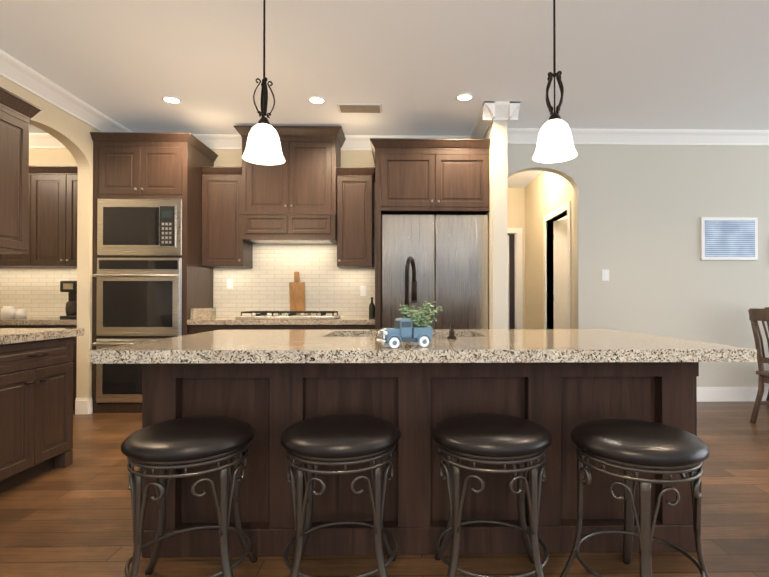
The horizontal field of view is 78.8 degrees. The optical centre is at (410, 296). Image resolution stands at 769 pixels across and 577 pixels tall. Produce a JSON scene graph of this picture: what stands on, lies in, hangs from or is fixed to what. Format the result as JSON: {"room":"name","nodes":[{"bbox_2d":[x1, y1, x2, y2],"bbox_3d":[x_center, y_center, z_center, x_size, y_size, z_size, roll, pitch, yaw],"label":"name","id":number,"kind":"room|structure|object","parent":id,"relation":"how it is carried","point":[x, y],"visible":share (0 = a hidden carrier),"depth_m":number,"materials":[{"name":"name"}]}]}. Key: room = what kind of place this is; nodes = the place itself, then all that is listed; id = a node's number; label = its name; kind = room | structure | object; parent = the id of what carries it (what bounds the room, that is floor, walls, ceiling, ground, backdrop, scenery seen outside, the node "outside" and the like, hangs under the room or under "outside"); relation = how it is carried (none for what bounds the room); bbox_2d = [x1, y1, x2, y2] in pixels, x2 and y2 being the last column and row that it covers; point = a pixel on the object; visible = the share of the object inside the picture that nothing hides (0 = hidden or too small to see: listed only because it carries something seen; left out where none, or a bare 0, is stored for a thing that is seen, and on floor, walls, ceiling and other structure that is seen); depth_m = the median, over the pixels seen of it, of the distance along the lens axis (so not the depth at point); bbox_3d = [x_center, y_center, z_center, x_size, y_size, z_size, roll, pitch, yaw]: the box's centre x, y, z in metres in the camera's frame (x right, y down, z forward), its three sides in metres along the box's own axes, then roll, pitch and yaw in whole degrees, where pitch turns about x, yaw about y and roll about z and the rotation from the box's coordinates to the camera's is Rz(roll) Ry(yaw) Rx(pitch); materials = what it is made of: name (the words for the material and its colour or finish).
{"room":"kitchen","nodes":[
{"label":"kitchen","id":0,"kind":"room"},
{"bbox_2d":[0,76,99,397],"bbox_3d":[-3.130,-0.368,0.542,0.120,2.970,9.500,0,0,-1],"label":"wall","id":1,"kind":"structure","parent":0,"point":[71,133],"depth_m":4.58,"materials":[{"name":"beige paint"}]},
{"bbox_2d":[0,87,31,253],"bbox_3d":[-2.940,-0.863,3.000,0.349,1.060,0.800,0,0,-1],"label":"upper cabinet","id":2,"kind":"object","parent":1,"relation":"attached to","point":[15,112],"depth_m":3.27,"materials":[{"name":"brown wood"}]},
{"bbox_2d":[0,49,132,132],"bbox_3d":[-3.021,-1.783,0.555,0.098,0.140,9.500,0,0,-1],"label":"crown molding","id":3,"kind":"structure","parent":1,"relation":"attached to","point":[20,74],"depth_m":4.05,"materials":[{"name":"white"}]},
{"bbox_2d":[0,148,374,317],"bbox_3d":[-2.413,-0.329,5.367,6.645,2.970,0.120,0,0,-1],"label":"wall","id":4,"kind":"structure","parent":0,"point":[37,156],"depth_m":5.32,"materials":[{"name":"beige paint"}]},
{"bbox_2d":[0,268,76,316],"bbox_3d":[-4.441,-0.054,5.261,2.305,0.577,0.008,0,0,-1],"label":"tile backsplash","id":5,"kind":"structure","parent":4,"relation":"attached to","point":[35,290],"depth_m":5.26,"materials":[{"name":"white tile"}]},
{"bbox_2d":[29,133,66,148],"bbox_3d":[-4.502,-1.745,5.228,2.220,0.140,0.098,0,0,-1],"label":"crown molding","id":6,"kind":"structure","parent":4,"relation":"attached to","point":[36,140],"depth_m":5.24,"materials":[{"name":"white paint"}]},
{"bbox_2d":[32,165,77,267],"bbox_3d":[-3.653,-0.850,5.120,0.739,1.052,0.326,0,0,-1],"label":"upper cabinet","id":7,"kind":"object","parent":4,"relation":"attached to","point":[52,219],"depth_m":4.96,"materials":[{"name":"brown wood"}]},
{"bbox_2d":[191,308,214,317],"bbox_3d":[-2.210,0.178,5.014,0.031,0.110,0.577,0,0,-1],"label":"backsplash","id":8,"kind":"structure","parent":4,"relation":"attached to","point":[202,312],"depth_m":4.96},
{"bbox_2d":[200,166,254,267],"bbox_3d":[-2.007,-0.850,5.151,0.442,1.052,0.328,0,0,-1],"label":"upper cabinet","id":9,"kind":"object","parent":4,"relation":"attached to","point":[222,247],"depth_m":4.99,"materials":[{"name":"brown wood"}]},
{"bbox_2d":[227,279,232,288],"bbox_3d":[-2.043,-0.145,5.300,0.070,0.116,0.009,0,0,-1],"label":"electrical outlet plate","id":10,"kind":"object","parent":4,"relation":"attached to","point":[229,281],"depth_m":5.30,"materials":[{"name":"white plastic"}]},
{"bbox_2d":[239,126,342,241],"bbox_3d":[-1.287,-1.216,5.121,0.995,1.140,0.423,0,0,-1],"label":"upper cabinet","id":11,"kind":"object","parent":4,"relation":"attached to","point":[310,190],"depth_m":4.95,"materials":[{"name":"brown wood"}]},
{"bbox_2d":[213,240,374,316],"bbox_3d":[-1.295,-0.205,5.324,1.872,0.879,0.008,0,0,-1],"label":"tile backsplash","id":12,"kind":"structure","parent":4,"relation":"attached to","point":[262,284],"depth_m":5.32,"materials":[{"name":"white tile"}]},
{"bbox_2d":[192,134,467,150],"bbox_3d":[-1.146,-1.745,5.294,3.835,0.140,0.098,0,0,-1],"label":"crown molding","id":13,"kind":"structure","parent":4,"relation":"attached to","point":[213,141],"depth_m":5.28,"materials":[{"name":"white"}]},
{"bbox_2d":[335,166,374,267],"bbox_3d":[-0.600,-0.850,5.179,0.380,1.052,0.328,0,0,-1],"label":"upper cabinet","id":14,"kind":"object","parent":4,"relation":"attached to","point":[355,242],"depth_m":5.02,"materials":[{"name":"brown wood"}]},
{"bbox_2d":[360,286,365,295],"bbox_3d":[-0.535,-0.064,5.329,0.070,0.116,0.009,0,0,-1],"label":"electrical outlet plate","id":15,"kind":"object","parent":4,"relation":"attached to","point":[362,288],"depth_m":5.33,"materials":[{"name":"white plastic"}]},
{"bbox_2d":[379,138,489,217],"bbox_3d":[0.240,-1.190,4.983,1.072,0.695,0.759,0,0,-1],"label":"upper cabinet","id":16,"kind":"object","parent":4,"relation":"attached to","point":[417,176],"depth_m":4.60,"materials":[{"name":"brown wood"}]},
{"bbox_2d":[0,401,768,576],"bbox_3d":[0.290,1.174,2.597,14.500,0.080,13.500,0,0,-1],"label":"floor","id":17,"kind":"structure","parent":0,"point":[74,519],"depth_m":2.27,"materials":[{"name":"brown wood"}]},
{"bbox_2d":[0,325,35,327],"bbox_3d":[-3.956,0.718,4.951,0.450,0.870,0.626,0,0,-1],"label":"base cabinet","id":18,"kind":"object","parent":17,"relation":"on","point":[1,326],"depth_m":4.64,"materials":[{"name":"brown wood"}]},
{"bbox_2d":[0,339,72,493],"bbox_3d":[-2.697,0.701,2.837,0.829,0.870,0.670,0,0,-1],"label":"base cabinet","id":19,"kind":"object","parent":17,"relation":"on","point":[36,401],"depth_m":2.86,"materials":[{"name":"brown wood"}]},
{"bbox_2d":[0,328,83,346],"bbox_3d":[-2.662,0.233,1.816,0.860,0.050,2.840,0,0,-1],"label":"countertop","id":20,"kind":"structure","parent":19,"relation":"on","point":[7,335],"depth_m":2.90,"materials":[{"name":"beige stone"}]},
{"bbox_2d":[36,325,76,409],"bbox_3d":[-3.506,0.718,4.960,0.450,0.870,0.626,0,0,-1],"label":"base cabinet","id":21,"kind":"object","parent":17,"relation":"on","point":[74,361],"depth_m":4.65,"materials":[{"name":"brown wood"}]},
{"bbox_2d":[0,317,76,324],"bbox_3d":[-4.434,0.257,4.931,2.307,0.050,0.656,0,0,-1],"label":"countertop","id":22,"kind":"structure","parent":21,"relation":"on","point":[32,320],"depth_m":4.62,"materials":[{"name":"beige stone"}]},
{"bbox_2d":[1,306,13,317],"bbox_3d":[-4.309,0.167,5.015,0.118,0.130,0.118,0,0,-13],"label":"canister","id":23,"kind":"object","parent":22,"relation":"on","point":[9,312],"depth_m":4.97,"materials":[{"name":"white ceramic"}]},
{"bbox_2d":[11,308,26,317],"bbox_3d":[-4.179,0.182,5.018,0.098,0.100,0.098,0,0,-13],"label":"canister","id":24,"kind":"object","parent":22,"relation":"on","point":[15,313],"depth_m":4.99,"materials":[{"name":"white ceramic"}]},
{"bbox_2d":[60,281,76,318],"bbox_3d":[-3.588,0.033,5.008,0.180,0.399,0.224,0,0,-1],"label":"coffee maker","id":25,"kind":"object","parent":22,"relation":"on","point":[70,287],"visible":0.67,"depth_m":4.91,"materials":[{"name":"black plastic"}]},
{"bbox_2d":[90,132,217,412],"bbox_3d":[-2.665,-0.230,4.922,0.977,2.765,0.751,0,0,-1],"label":"tall cabinet","id":26,"kind":"object","parent":17,"relation":"on","point":[152,278],"visible":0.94,"depth_m":4.62,"materials":[{"name":"brown wood"}]},
{"bbox_2d":[121,416,257,576],"bbox_3d":[-0.821,0.805,1.753,0.452,0.645,0.452,0,0,-11],"label":"stool","id":27,"kind":"object","parent":17,"relation":"on","point":[173,443],"visible":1,"depth_m":1.64,"materials":[{"name":"black leather"}]},
{"bbox_2d":[189,326,230,334],"bbox_3d":[-2.016,0.718,4.989,0.418,0.870,0.627,0,0,-1],"label":"base cabinet","id":28,"kind":"object","parent":17,"relation":"on","point":[192,329],"depth_m":4.68,"materials":[{"name":"brown wood"}]},
{"bbox_2d":[231,326,334,329],"bbox_3d":[-1.282,0.718,5.003,1.050,0.870,0.627,0,0,-1],"label":"base cabinet","id":29,"kind":"object","parent":17,"relation":"on","point":[232,327],"depth_m":4.69,"materials":[{"name":"brown wood"}]},
{"bbox_2d":[187,318,378,325],"bbox_3d":[-1.289,0.258,4.992,1.873,0.050,0.657,0,0,-1],"label":"countertop","id":30,"kind":"structure","parent":29,"relation":"on","point":[193,321],"depth_m":4.67,"materials":[{"name":"beige stone"}]},
{"bbox_2d":[235,311,340,318],"bbox_3d":[-1.278,0.195,4.990,1.010,0.074,0.470,0,0,-1],"label":"cooktop","id":31,"kind":"object","parent":30,"relation":"in","point":[293,315],"visible":1,"depth_m":4.80,"materials":[{"name":"silver metal"}]},
{"bbox_2d":[289,271,304,314],"bbox_3d":[-1.273,-0.024,5.272,0.170,0.517,0.084,0,0,-1],"label":"cutting board","id":32,"kind":"object","parent":30,"relation":"on","point":[297,293],"visible":0.9,"depth_m":5.26,"materials":[{"name":"brown wood"}]},
{"bbox_2d":[369,297,374,317],"bbox_3d":[-0.414,0.120,5.062,0.068,0.225,0.068,0,0,-1],"label":"oil bottle","id":33,"kind":"object","parent":30,"relation":"on","point":[371,310],"visible":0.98,"depth_m":5.04,"materials":[{"name":"green glass"}]},
{"bbox_2d":[280,414,400,576],"bbox_3d":[-0.263,0.805,1.789,0.461,0.645,0.462,0,0,-1],"label":"stool","id":34,"kind":"object","parent":17,"relation":"on","point":[345,438],"visible":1,"depth_m":1.65,"materials":[{"name":"black leather"}]},
{"bbox_2d":[335,322,378,329],"bbox_3d":[-0.555,0.718,5.018,0.405,0.870,0.627,0,0,-1],"label":"base cabinet","id":35,"kind":"object","parent":17,"relation":"on","point":[376,327],"depth_m":4.71,"materials":[{"name":"brown wood"}]},
{"bbox_2d":[142,361,705,557],"bbox_3d":[0.049,0.698,2.551,2.451,0.870,1.010,0,0,-1],"label":"kitchen island","id":36,"kind":"object","parent":17,"relation":"on","point":[270,387],"depth_m":2.08,"materials":[{"name":"brown wood"}]},
{"bbox_2d":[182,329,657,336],"bbox_3d":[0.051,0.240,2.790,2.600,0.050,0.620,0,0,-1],"label":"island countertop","id":37,"kind":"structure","parent":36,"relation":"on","point":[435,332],"depth_m":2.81,"materials":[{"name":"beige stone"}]},
{"bbox_2d":[405,256,416,317],"bbox_3d":[0.011,-0.001,2.472,0.118,0.426,0.212,0,0,-1],"label":"faucet","id":38,"kind":"object","parent":37,"relation":"on","point":[413,282],"visible":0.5,"depth_m":2.48,"materials":[{"name":"black metal"}]},
{"bbox_2d":[90,337,756,364],"bbox_3d":[0.064,0.235,2.150,2.600,0.050,0.660,0,0,-1],"label":"island countertop","id":39,"kind":"structure","parent":36,"relation":"on","point":[173,350],"depth_m":1.84,"materials":[{"name":"beige stone"}]},
{"bbox_2d":[377,301,443,347],"bbox_3d":[0.000,0.112,1.957,0.276,0.191,0.205,0,0,-1],"label":"toy truck","id":40,"kind":"object","parent":39,"relation":"on","point":[419,333],"visible":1,"depth_m":1.92,"materials":[{"name":"blue metal"}]},
{"bbox_2d":[447,324,456,338],"bbox_3d":[0.209,0.176,2.372,0.048,0.070,0.084,0,0,-1],"label":"soap pump","id":41,"kind":"object","parent":39,"relation":"on","point":[451,334],"visible":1,"depth_m":2.34,"materials":[{"name":"black metal"}]},
{"bbox_2d":[381,214,487,328],"bbox_3d":[0.240,0.170,4.937,1.061,1.965,0.776,0,0,-1],"label":"fridge","id":42,"kind":"object","parent":17,"relation":"on","point":[448,253],"visible":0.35,"depth_m":4.62,"materials":[{"name":"grey metal"}]},
{"bbox_2d":[432,413,551,576],"bbox_3d":[0.310,0.805,1.800,0.469,0.645,0.469,0,0,-1],"label":"stool","id":43,"kind":"object","parent":17,"relation":"on","point":[489,437],"visible":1,"depth_m":1.66,"materials":[{"name":"black leather"}]},
{"bbox_2d":[559,419,708,576],"bbox_3d":[0.828,0.804,1.710,0.452,0.645,0.452,0,-1,-25],"label":"stool","id":44,"kind":"object","parent":17,"relation":"on","point":[629,444],"visible":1,"depth_m":1.60,"materials":[{"name":"black leather"}]},
{"bbox_2d":[748,308,768,422],"bbox_3d":[3.351,0.628,4.062,0.520,1.045,0.460,0,0,-1],"label":"dining chair","id":45,"kind":"object","parent":17,"relation":"on","point":[756,315],"visible":0.98,"depth_m":4.24,"materials":[{"name":"brown wood"}]},
{"bbox_2d":[764,307,768,400],"bbox_3d":[4.057,0.634,4.806,0.520,1.045,0.460,0,0,-1],"label":"dining chair","id":46,"kind":"object","parent":17,"relation":"on","point":[767,399],"visible":0.48,"depth_m":5.00,"materials":[{"name":"brown wood"}]},
{"bbox_2d":[0,0,768,187],"bbox_3d":[0.290,-1.876,2.622,14.500,0.080,13.500,0,0,-1],"label":"ceiling","id":47,"kind":"structure","parent":0,"point":[414,67],"depth_m":3.62,"materials":[{"name":"white paint"}]},
{"bbox_2d":[162,96,181,103],"bbox_3d":[-2.204,-1.817,4.322,0.167,0.010,0.167,0,0,-7],"label":"recessed light","id":48,"kind":"object","parent":47,"relation":"in","point":[169,99],"depth_m":4.31,"materials":[{"name":"white"}]},
{"bbox_2d":[242,0,284,164],"bbox_3d":[-0.810,-1.298,2.595,0.230,1.073,0.230,0,0,-1],"label":"pendant light","id":49,"kind":"object","parent":47,"relation":"hanging from","point":[263,146],"visible":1,"depth_m":2.56,"materials":[{"name":"white glass"}]},
{"bbox_2d":[308,96,325,103],"bbox_3d":[-0.864,-1.817,4.329,0.167,0.010,0.167,0,-1,-40],"label":"recessed light","id":50,"kind":"object","parent":47,"relation":"in","point":[322,100],"depth_m":4.32,"materials":[{"name":"white"}]},
{"bbox_2d":[337,103,381,112],"bbox_3d":[-0.482,-1.813,4.506,0.420,0.016,0.200,0,0,-1],"label":"ceiling vent","id":51,"kind":"object","parent":47,"relation":"in","point":[358,108],"visible":0.98,"depth_m":4.49,"materials":[{"name":"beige metal"}]},
{"bbox_2d":[455,93,473,100],"bbox_3d":[0.497,-1.818,4.265,0.167,0.010,0.167,0,0,-7],"label":"recessed light","id":52,"kind":"object","parent":47,"relation":"in","point":[463,96],"depth_m":4.26,"materials":[{"name":"white"}]},
{"bbox_2d":[532,0,577,162],"bbox_3d":[0.765,-1.287,2.476,0.230,1.096,0.230,0,0,-1],"label":"pendant light","id":53,"kind":"object","parent":47,"relation":"hanging from","point":[555,144],"visible":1,"depth_m":2.44,"materials":[{"name":"white glass"}]},
{"bbox_2d":[484,120,507,328],"bbox_3d":[0.849,-0.333,4.901,0.140,2.970,0.900,0,0,-1],"label":"wall","id":54,"kind":"structure","parent":0,"point":[496,135],"depth_m":4.46,"materials":[{"name":"beige paint"}]},
{"bbox_2d":[468,101,499,138],"bbox_3d":[0.736,-1.749,4.816,0.103,0.140,0.908,0,0,-1],"label":"crown molding","id":55,"kind":"structure","parent":54,"relation":"attached to","point":[487,114],"depth_m":4.61,"materials":[{"name":"white"}]},
{"bbox_2d":[496,102,519,143],"bbox_3d":[0.966,-1.749,4.700,0.113,0.140,0.668,0,0,-1],"label":"crown molding","id":56,"kind":"structure","parent":54,"relation":"attached to","point":[510,112],"depth_m":4.43,"materials":[{"name":"white"}]},
{"bbox_2d":[507,188,522,328],"bbox_3d":[1.359,-0.310,7.741,1.020,2.970,0.120,0,0,-1],"label":"wall","id":57,"kind":"structure","parent":0,"point":[515,195],"depth_m":7.70,"materials":[{"name":"beige paint"}]},
{"bbox_2d":[508,228,522,328],"bbox_3d":[1.361,0.022,7.671,0.970,2.305,0.015,0,0,-1],"label":"door frame","id":58,"kind":"structure","parent":57,"relation":"attached to","point":[518,236],"depth_m":7.68,"materials":[{"name":"white wood"}]},
{"bbox_2d":[523,171,573,328],"bbox_3d":[1.973,-0.320,6.538,0.120,2.970,2.550,0,0,-1],"label":"wall","id":59,"kind":"structure","parent":0,"point":[536,200],"depth_m":6.94,"materials":[{"name":"beige paint"}]},
{"bbox_2d":[508,218,566,328],"bbox_3d":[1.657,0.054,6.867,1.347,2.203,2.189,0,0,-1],"label":"door leaf","id":60,"kind":"structure","parent":59,"relation":"in","point":[560,267],"depth_m":6.41,"materials":[{"name":"white wood"}]},
{"bbox_2d":[544,201,570,328],"bbox_3d":[1.973,0.009,6.121,0.135,2.305,1.030,0,0,-1],"label":"door frame","id":61,"kind":"structure","parent":59,"relation":"attached to","point":[564,210],"depth_m":6.55,"materials":[{"name":"white wood"}]},
{"bbox_2d":[507,144,768,386],"bbox_3d":[4.201,-0.330,5.247,6.575,2.970,0.120,0,0,-1],"label":"wall","id":62,"kind":"structure","parent":0,"point":[640,211],"depth_m":5.16,"materials":[{"name":"beige paint"}]},
{"bbox_2d":[602,270,608,280],"bbox_3d":[2.151,-0.236,5.139,0.080,0.124,0.011,0,0,-1],"label":"light switch","id":63,"kind":"object","parent":62,"relation":"attached to","point":[605,275],"depth_m":5.14,"materials":[{"name":"white plastic"}]},
{"bbox_2d":[508,128,768,145],"bbox_3d":[4.203,-1.746,5.149,6.575,0.140,0.098,0,0,-1],"label":"crown molding","id":64,"kind":"structure","parent":62,"relation":"attached to","point":[522,135],"depth_m":5.12,"materials":[{"name":"white"}]},
{"bbox_2d":[700,217,757,259],"bbox_3d":[3.522,-0.639,5.160,0.630,0.473,0.028,0,0,-1],"label":"picture frame","id":65,"kind":"object","parent":62,"relation":"attached to","point":[728,238],"visible":0.94,"depth_m":5.15,"materials":[{"name":"white"}]},
{"bbox_2d":[697,387,768,401],"bbox_3d":[4.670,1.075,5.177,5.640,0.158,0.016,0,0,-1],"label":"baseboard","id":66,"kind":"structure","parent":62,"relation":"attached to","point":[704,394],"depth_m":5.15,"materials":[{"name":"white wood"}]},
{"bbox_3d":[-4.483,-0.340,3.966,2.450,2.970,2.600,0,0,-1],"label":"wall","id":67,"kind":"structure","parent":0,"visible":0},
{"bbox_2d":[0,165,31,267],"bbox_3d":[-4.208,-0.850,5.109,0.371,1.052,0.326,0,0,-1],"label":"upper cabinet","id":68,"kind":"object","parent":67,"relation":"attached to","point":[6,260],"depth_m":4.95,"materials":[{"name":"brown wood"}]}
]}

